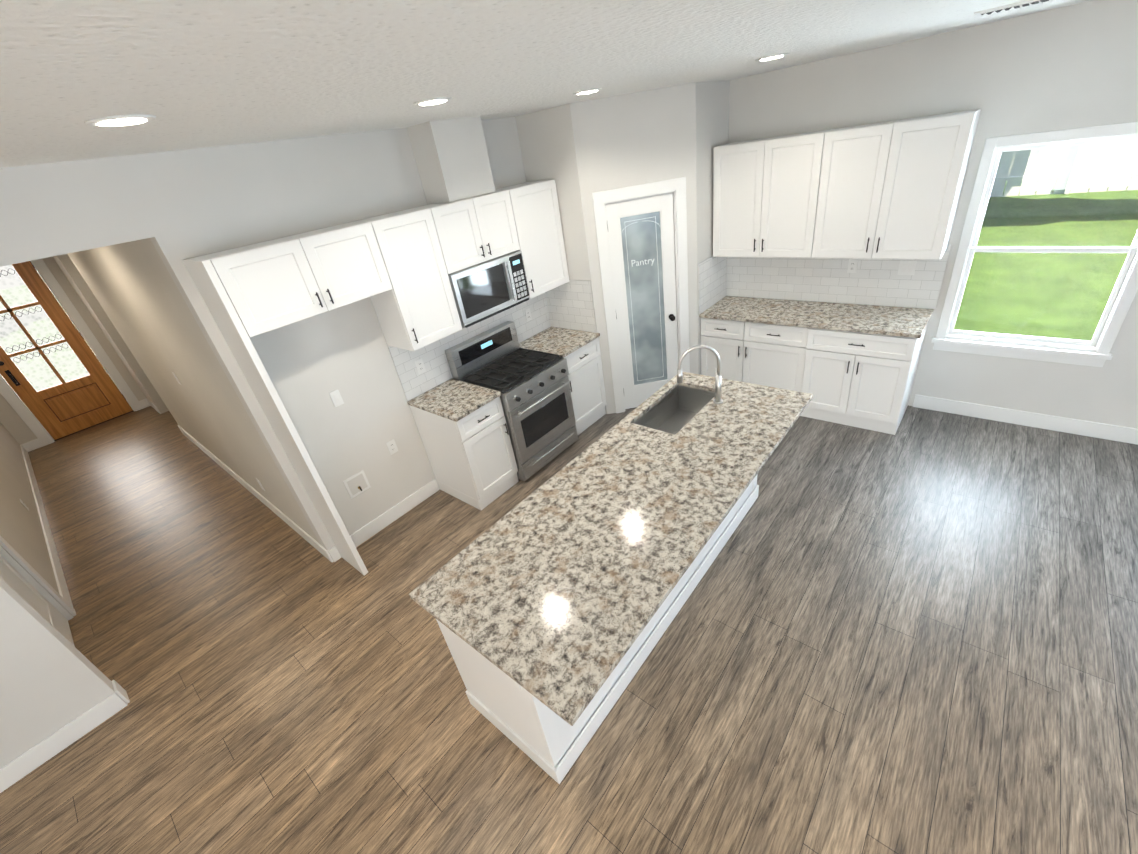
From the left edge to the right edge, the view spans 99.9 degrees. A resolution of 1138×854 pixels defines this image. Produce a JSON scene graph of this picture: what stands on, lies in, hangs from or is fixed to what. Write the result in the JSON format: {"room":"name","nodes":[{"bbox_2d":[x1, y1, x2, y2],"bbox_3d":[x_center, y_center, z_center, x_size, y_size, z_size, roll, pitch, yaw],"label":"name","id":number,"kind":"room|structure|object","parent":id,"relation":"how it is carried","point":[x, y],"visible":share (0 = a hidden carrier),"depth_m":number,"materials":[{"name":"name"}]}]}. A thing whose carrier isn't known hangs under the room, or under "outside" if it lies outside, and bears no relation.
{"room":"kitchen","nodes":[
{"label":"kitchen","id":0,"kind":"room"},
{"bbox_2d":[0,422,72,615],"bbox_3d":[-5.831,-0.264,4.353,4.800,2.780,0.120,17,39,37],"label":"wall","id":1,"kind":"structure","parent":0,"point":[21,533],"depth_m":4.24,"materials":[{"name":"beige paint"}]},
{"bbox_2d":[20,445,72,606],"bbox_3d":[-5.630,0.827,5.088,4.710,0.125,0.014,17,39,37],"label":"baseboard","id":2,"kind":"structure","parent":1,"relation":"attached to","point":[58,572],"depth_m":4.53,"materials":[{"name":"white wood"}]},
{"bbox_2d":[0,257,145,444],"bbox_3d":[-7.207,-1.194,6.333,0.120,2.780,1.700,17,39,37],"label":"wall","id":3,"kind":"structure","parent":0,"point":[81,308],"depth_m":6.53,"materials":[{"name":"beige paint"}]},
{"bbox_2d":[21,438,43,451],"bbox_3d":[-7.364,0.252,6.567,0.014,0.125,0.190,17,39,37],"label":"baseboard","id":4,"kind":"structure","parent":3,"relation":"attached to","point":[29,446],"depth_m":6.56,"materials":[{"name":"white wood"}]},
{"bbox_2d":[139,399,149,407],"bbox_3d":[-6.537,-0.365,7.375,0.014,0.125,0.110,17,39,37],"label":"baseboard","id":5,"kind":"structure","parent":3,"relation":"attached to","point":[144,403],"depth_m":7.37,"materials":[{"name":"white wood"}]},
{"bbox_2d":[53,238,319,543],"bbox_3d":[-4.377,-0.871,4.964,6.000,2.780,0.120,17,39,37],"label":"wall","id":6,"kind":"structure","parent":0,"point":[136,292],"depth_m":3.99,"materials":[{"name":"beige paint"}]},
{"bbox_2d":[146,398,160,413],"bbox_3d":[-6.272,-0.317,7.217,0.630,0.125,0.014,17,39,37],"label":"baseboard","id":7,"kind":"structure","parent":6,"relation":"attached to","point":[153,406],"depth_m":7.14,"materials":[{"name":"white wood"}]},
{"bbox_2d":[177,425,332,561],"bbox_3d":[-3.483,0.514,4.997,4.290,0.125,0.014,17,39,37],"label":"baseboard","id":8,"kind":"structure","parent":6,"relation":"attached to","point":[321,549],"depth_m":4.47,"materials":[{"name":"white wood"}]},
{"bbox_2d":[0,117,525,768],"bbox_3d":[-2.118,-0.121,3.037,0.120,2.780,8.650,17,39,37],"label":"wall","id":9,"kind":"structure","parent":0,"point":[193,203],"depth_m":2.90,"materials":[{"name":"beige paint"}]},
{"bbox_2d":[0,693,127,792],"bbox_3d":[-3.645,2.346,1.933,0.014,0.125,3.040,17,39,37],"label":"baseboard","id":10,"kind":"structure","parent":9,"relation":"attached to","point":[41,753],"depth_m":2.69,"materials":[{"name":"white wood"}]},
{"bbox_2d":[111,680,129,703],"bbox_3d":[-2.732,1.612,2.915,0.120,0.125,0.014,17,39,37],"label":"baseboard","id":11,"kind":"structure","parent":9,"relation":"attached to","point":[120,691],"depth_m":2.90,"materials":[{"name":"white wood"}]},
{"bbox_2d":[186,219,397,342],"bbox_3d":[-1.641,-0.931,2.933,0.360,0.425,0.926,17,39,37],"label":"upper cabinet","id":12,"kind":"object","parent":9,"relation":"attached to","point":[262,287],"depth_m":2.75,"materials":[{"name":"white paint"}]},
{"bbox_2d":[328,546,340,561],"bbox_3d":[-1.821,0.986,3.715,0.014,0.125,0.060,17,39,37],"label":"baseboard","id":13,"kind":"structure","parent":9,"relation":"attached to","point":[334,553],"depth_m":3.71,"materials":[{"name":"white wood"}]},
{"bbox_2d":[329,389,343,406],"bbox_3d":[-1.676,-0.206,3.452,0.009,0.115,0.070,17,39,37],"label":"light switch","id":14,"kind":"object","parent":9,"relation":"attached to","point":[336,398],"visible":1,"depth_m":3.45,"materials":[{"name":"white plastic"}]},
{"bbox_2d":[343,470,370,498],"bbox_3d":[-1.639,0.451,3.720,0.039,0.170,0.170,17,39,37],"label":"outlet box","id":15,"kind":"object","parent":9,"relation":"attached to","point":[356,484],"visible":1,"depth_m":3.73,"materials":[{"name":"white plastic"}]},
{"bbox_2d":[386,439,397,454],"bbox_3d":[-1.437,0.162,3.893,0.007,0.115,0.070,17,39,37],"label":"outlet","id":16,"kind":"object","parent":9,"relation":"attached to","point":[392,446],"visible":1,"depth_m":3.89,"materials":[{"name":"white plastic"}]},
{"bbox_2d":[350,479,438,546],"bbox_3d":[-1.484,0.735,4.044,0.014,0.125,0.924,17,39,37],"label":"baseboard","id":17,"kind":"structure","parent":9,"relation":"attached to","point":[386,518],"depth_m":4.04,"materials":[{"name":"white wood"}]},
{"bbox_2d":[366,207,465,354],"bbox_3d":[-1.170,-1.065,3.474,0.360,0.876,0.461,17,39,37],"label":"upper cabinet","id":18,"kind":"object","parent":9,"relation":"attached to","point":[397,267],"depth_m":3.38,"materials":[{"name":"white paint"}]},
{"bbox_2d":[414,358,426,374],"bbox_3d":[-1.214,-0.495,3.910,0.007,0.115,0.070,17,39,37],"label":"outlet","id":19,"kind":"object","parent":9,"relation":"attached to","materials":[{"name":"white plastic"}]},
{"bbox_2d":[420,187,521,273],"bbox_3d":[-0.815,-1.533,3.745,0.360,0.453,0.762,17,39,37],"label":"upper cabinet","id":20,"kind":"object","parent":9,"relation":"attached to","point":[475,230],"depth_m":3.63,"materials":[{"name":"white paint"}]},
{"bbox_2d":[448,250,529,327],"bbox_3d":[-0.726,-1.152,3.944,0.407,0.413,0.754,17,39,37],"label":"microwave","id":21,"kind":"object","parent":20,"relation":"attached to","point":[482,291],"visible":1,"depth_m":3.81,"materials":[{"name":"silver metal"}]},
{"bbox_2d":[387,278,597,401],"bbox_3d":[-0.558,-0.777,4.147,0.608,0.500,1.792,17,39,37],"label":"backsplash","id":22,"kind":"structure","parent":9,"relation":"attached to","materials":[{"name":"tile"}]},
{"bbox_2d":[524,308,531,321],"bbox_3d":[-0.400,-1.102,4.705,0.007,0.115,0.070,17,39,37],"label":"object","id":23,"kind":"structure","parent":9,"relation":"attached to","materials":[{"name":"white plastic"}]},
{"bbox_2d":[508,179,573,302],"bbox_3d":[-0.368,-1.663,4.258,0.360,0.876,0.558,17,39,37],"label":"upper cabinet","id":24,"kind":"object","parent":9,"relation":"attached to","point":[536,204],"depth_m":4.15,"materials":[{"name":"white paint"}]},
{"bbox_2d":[407,116,495,203],"bbox_3d":[-0.865,-1.989,3.581,0.280,0.503,0.460,17,39,37],"label":"chase","id":25,"kind":"object","parent":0,"point":[451,156],"visible":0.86,"depth_m":3.47,"materials":[{"name":"beige paint"}]},
{"bbox_2d":[0,0,1092,167],"bbox_3d":[0.924,-0.331,-0.335,8.750,0.080,8.770,17,39,37],"label":"ceiling","id":26,"kind":"structure","parent":0,"point":[192,74],"depth_m":1.44,"materials":[{"name":"white paint"}]},
{"bbox_2d":[84,114,155,126],"bbox_3d":[-1.419,-0.971,1.519,0.188,0.009,0.188,17,39,37],"label":"recessed light","id":27,"kind":"object","parent":26,"relation":"in","point":[120,120],"visible":1,"depth_m":1.49,"materials":[{"name":"white"}]},
{"bbox_2d":[413,97,451,105],"bbox_3d":[-0.650,-1.552,2.284,0.188,0.009,0.188,17,39,37],"label":"recessed light","id":28,"kind":"object","parent":26,"relation":"in","point":[432,101],"visible":1,"depth_m":2.25,"materials":[{"name":"white"}]},
{"bbox_2d":[573,88,601,94],"bbox_3d":[0.117,-2.120,3.027,0.188,0.009,0.188,17,39,37],"label":"recessed light","id":29,"kind":"object","parent":26,"relation":"in","point":[587,91],"visible":1,"depth_m":2.98,"materials":[{"name":"white"}]},
{"bbox_2d":[755,53,788,61],"bbox_3d":[1.212,-2.208,2.860,0.188,0.009,0.188,17,39,37],"label":"recessed light","id":30,"kind":"object","parent":26,"relation":"in","point":[771,57],"visible":1,"depth_m":2.82,"materials":[{"name":"white"}]},
{"bbox_2d":[974,0,1062,17],"bbox_3d":[2.248,-2.090,2.376,0.360,0.026,0.190,17,39,37],"label":"ceiling vent","id":31,"kind":"object","parent":26,"relation":"in","point":[1003,9],"visible":1,"depth_m":2.37,"materials":[{"name":"white metal"}]},
{"bbox_2d":[515,104,606,413],"bbox_3d":[0.006,-1.414,4.619,0.610,2.780,0.100,17,39,37],"label":"wall","id":32,"kind":"structure","parent":0,"point":[547,143],"depth_m":4.09,"materials":[{"name":"beige paint"}]},
{"bbox_2d":[0,406,1137,853],"bbox_3d":[-0.994,1.403,2.951,14.870,0.060,8.770,17,39,37],"label":"floor","id":33,"kind":"structure","parent":0,"point":[916,632],"depth_m":2.60,"materials":[{"name":"wood"}]},
{"bbox_2d":[408,395,518,509],"bbox_3d":[-0.869,0.154,4.096,0.620,0.886,0.454,17,39,37],"label":"base cabinet","id":34,"kind":"object","parent":33,"relation":"on","point":[472,460],"depth_m":3.91,"materials":[{"name":"white paint"}]},
{"bbox_2d":[407,379,500,422],"bbox_3d":[-0.930,-0.232,3.857,0.640,0.030,0.465,17,39,37],"label":"countertop","id":35,"kind":"structure","parent":34,"relation":"on","point":[455,399],"depth_m":3.81,"materials":[{"name":"beige stone"}]},
{"bbox_2d":[445,321,577,480],"bbox_3d":[-0.457,-0.242,4.362,0.723,1.175,0.754,17,39,37],"label":"range","id":36,"kind":"object","parent":33,"relation":"on","point":[532,387],"visible":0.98,"depth_m":4.20,"materials":[{"name":"silver metal"}]},
{"bbox_2d":[541,335,606,434],"bbox_3d":[-0.062,-0.447,4.884,0.620,0.886,0.565,17,39,37],"label":"base cabinet","id":37,"kind":"object","parent":33,"relation":"on","point":[585,375],"depth_m":4.70,"materials":[{"name":"white paint"}]},
{"bbox_2d":[519,327,599,357],"bbox_3d":[-0.121,-0.835,4.648,0.640,0.030,0.567,17,39,37],"label":"countertop","id":38,"kind":"structure","parent":37,"relation":"on","point":[563,341],"depth_m":4.61,"materials":[{"name":"beige stone"}]},
{"bbox_2d":[437,445,777,783],"bbox_3d":[0.426,0.650,2.878,0.770,0.885,2.364,17,39,37],"label":"kitchen island","id":39,"kind":"object","parent":33,"relation":"on","point":[542,735],"depth_m":2.31,"materials":[{"name":"white paint"}]},
{"bbox_2d":[409,377,812,728],"bbox_3d":[0.432,0.276,2.601,0.942,0.030,2.476,17,39,37],"label":"island countertop","id":40,"kind":"structure","parent":39,"relation":"on","point":[555,594],"depth_m":2.22,"materials":[{"name":"beige stone"}]},
{"bbox_2d":[637,385,712,432],"bbox_3d":[0.741,-0.035,3.265,0.354,0.221,0.664,17,39,37],"label":"sink","id":41,"kind":"object","parent":40,"relation":"in","point":[676,408],"depth_m":3.47,"materials":[{"name":"grey metal"}]},
{"bbox_2d":[677,345,724,404],"bbox_3d":[0.850,-0.336,3.075,0.242,0.417,0.222,17,39,37],"label":"faucet","id":42,"kind":"object","parent":40,"relation":"on","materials":[{"name":"silver metal"}]},
{"bbox_2d":[701,317,741,380],"bbox_3d":[1.697,-0.787,4.953,0.440,0.885,0.600,17,39,37],"label":"base cabinet","id":43,"kind":"object","parent":33,"relation":"on","point":[724,335],"depth_m":4.70,"materials":[{"name":"white paint"}]},
{"bbox_2d":[738,321,805,390],"bbox_3d":[2.077,-0.673,4.650,0.560,0.885,0.600,17,39,37],"label":"base cabinet","id":44,"kind":"object","parent":33,"relation":"on","point":[771,353],"depth_m":4.42,"materials":[{"name":"white paint"}]},
{"bbox_2d":[798,325,926,434],"bbox_3d":[2.584,-0.522,4.247,0.770,0.885,0.600,17,39,37],"label":"base cabinet","id":45,"kind":"object","parent":33,"relation":"on","point":[855,379],"depth_m":4.03,"materials":[{"name":"white paint"}]},
{"bbox_2d":[699,297,933,340],"bbox_3d":[2.143,-1.023,4.313,1.790,0.030,0.605,17,39,37],"label":"countertop","id":46,"kind":"structure","parent":45,"relation":"on","point":[902,319],"depth_m":4.18,"materials":[{"name":"beige stone"}]},
{"bbox_2d":[570,82,697,413],"bbox_3d":[0.690,-1.431,4.450,0.990,2.780,0.100,-10,30,0],"label":"wall","id":47,"kind":"structure","parent":0,"point":[635,138],"depth_m":3.92,"materials":[{"name":"beige paint"}]},
{"bbox_2d":[592,177,689,412],"bbox_3d":[0.740,-1.142,4.588,0.798,2.134,0.155,-10,30,0],"label":"pantry door","id":48,"kind":"structure","parent":47,"relation":"in","point":[646,313],"depth_m":4.46,"materials":[{"name":"white wood"}]},
{"bbox_2d":[631,259,653,266],"bbox_3d":[0.681,-1.506,4.384,0.216,0.078,0.001,-10,30,0],"label":"lettering","id":49,"kind":"object","parent":48,"relation":"attached to","point":[645,260],"depth_m":4.38,"materials":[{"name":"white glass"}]},
{"bbox_2d":[695,80,729,374],"bbox_3d":[1.343,-1.651,4.635,0.100,2.780,0.630,17,39,37],"label":"wall","id":50,"kind":"structure","parent":0,"point":[712,114],"depth_m":4.13,"materials":[{"name":"beige paint"}]},
{"bbox_2d":[698,248,727,314],"bbox_3d":[1.423,-1.442,4.721,0.008,0.482,0.600,17,39,37],"label":"backsplash","id":51,"kind":"structure","parent":50,"relation":"attached to","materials":[{"name":"tile"}]},
{"bbox_2d":[729,0,1137,428],"bbox_3d":[3.862,-1.147,3.050,8.510,2.780,0.120,17,39,37],"label":"wall","id":52,"kind":"structure","parent":0,"point":[970,68],"depth_m":3.40,"materials":[{"name":"beige paint"}]},
{"bbox_2d":[712,131,821,260],"bbox_3d":[1.750,-1.993,4.172,0.881,0.910,0.360,17,39,37],"label":"upper cabinet","id":53,"kind":"object","parent":52,"relation":"attached to","point":[763,189],"depth_m":4.04,"materials":[{"name":"white paint"}]},
{"bbox_2d":[725,243,952,309],"bbox_3d":[2.298,-1.393,4.354,1.800,0.514,0.010,17,39,37],"label":"backsplash","id":54,"kind":"structure","parent":52,"relation":"attached to","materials":[{"name":"tile"}]},
{"bbox_2d":[810,109,980,260],"bbox_3d":[2.421,-1.793,3.638,0.880,0.910,0.360,17,39,37],"label":"upper cabinet","id":55,"kind":"object","parent":52,"relation":"attached to","point":[890,190],"depth_m":3.50,"materials":[{"name":"white paint"}]},
{"bbox_2d":[913,394,1137,444],"bbox_3d":[5.201,0.371,2.728,5.390,0.125,0.014,17,39,37],"label":"baseboard","id":56,"kind":"structure","parent":52,"relation":"attached to","point":[1082,427],"depth_m":3.87,"materials":[{"name":"white wood"}]},
{"bbox_2d":[932,122,1137,366],"bbox_3d":[3.404,-1.235,3.414,1.046,1.558,0.165,17,39,37],"label":"window","id":57,"kind":"structure","parent":52,"relation":"in","point":[1098,346],"depth_m":3.44,"materials":[{"name":"white plastic"}]},
{"label":"outside","id":58,"kind":"structure","parent":0,"visible":0},
{"bbox_2d":[0,174,1137,436],"bbox_3d":[-2.205,-3.323,11.670,80.000,0.100,75.000,17,39,37],"label":"ground","id":59,"kind":"structure","parent":58,"point":[972,290],"depth_m":7.44,"materials":[{"name":"green plant"}]},
{"bbox_2d":[990,139,1137,196],"bbox_3d":[12.002,-6.149,10.320,18.000,1.950,0.110,17,39,37],"label":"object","id":60,"kind":"object","parent":59,"relation":"on","point":[1070,170],"depth_m":11.02,"materials":[{"name":"white"}]},
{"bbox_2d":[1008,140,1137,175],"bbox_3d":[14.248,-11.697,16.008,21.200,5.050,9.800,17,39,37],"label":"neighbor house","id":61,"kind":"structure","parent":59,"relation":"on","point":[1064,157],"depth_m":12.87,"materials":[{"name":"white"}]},
{"bbox_3d":[-7.360,-2.262,5.740,0.120,0.320,0.980,17,39,37],"label":"wall","id":62,"kind":"structure","parent":0,"visible":0},
{"bbox_2d":[0,259,143,445],"bbox_3d":[-7.158,-1.115,6.408,0.138,2.555,1.170,17,39,37],"label":"front door","id":63,"kind":"structure","parent":62,"relation":"in","point":[60,407],"depth_m":6.55,"materials":[{"name":"brown wood"}]},
{"bbox_3d":[-3.873,-0.570,2.115,0.760,0.580,0.120,17,39,37],"label":"wall","id":64,"kind":"structure","parent":0,"visible":0},
{"bbox_2d":[0,536,75,646],"bbox_3d":[-3.660,0.566,2.808,0.930,2.285,0.175,17,39,37],"label":"hall door","id":65,"kind":"structure","parent":64,"relation":"in","point":[46,601],"depth_m":3.34,"materials":[{"name":"white wood"}]}
]}

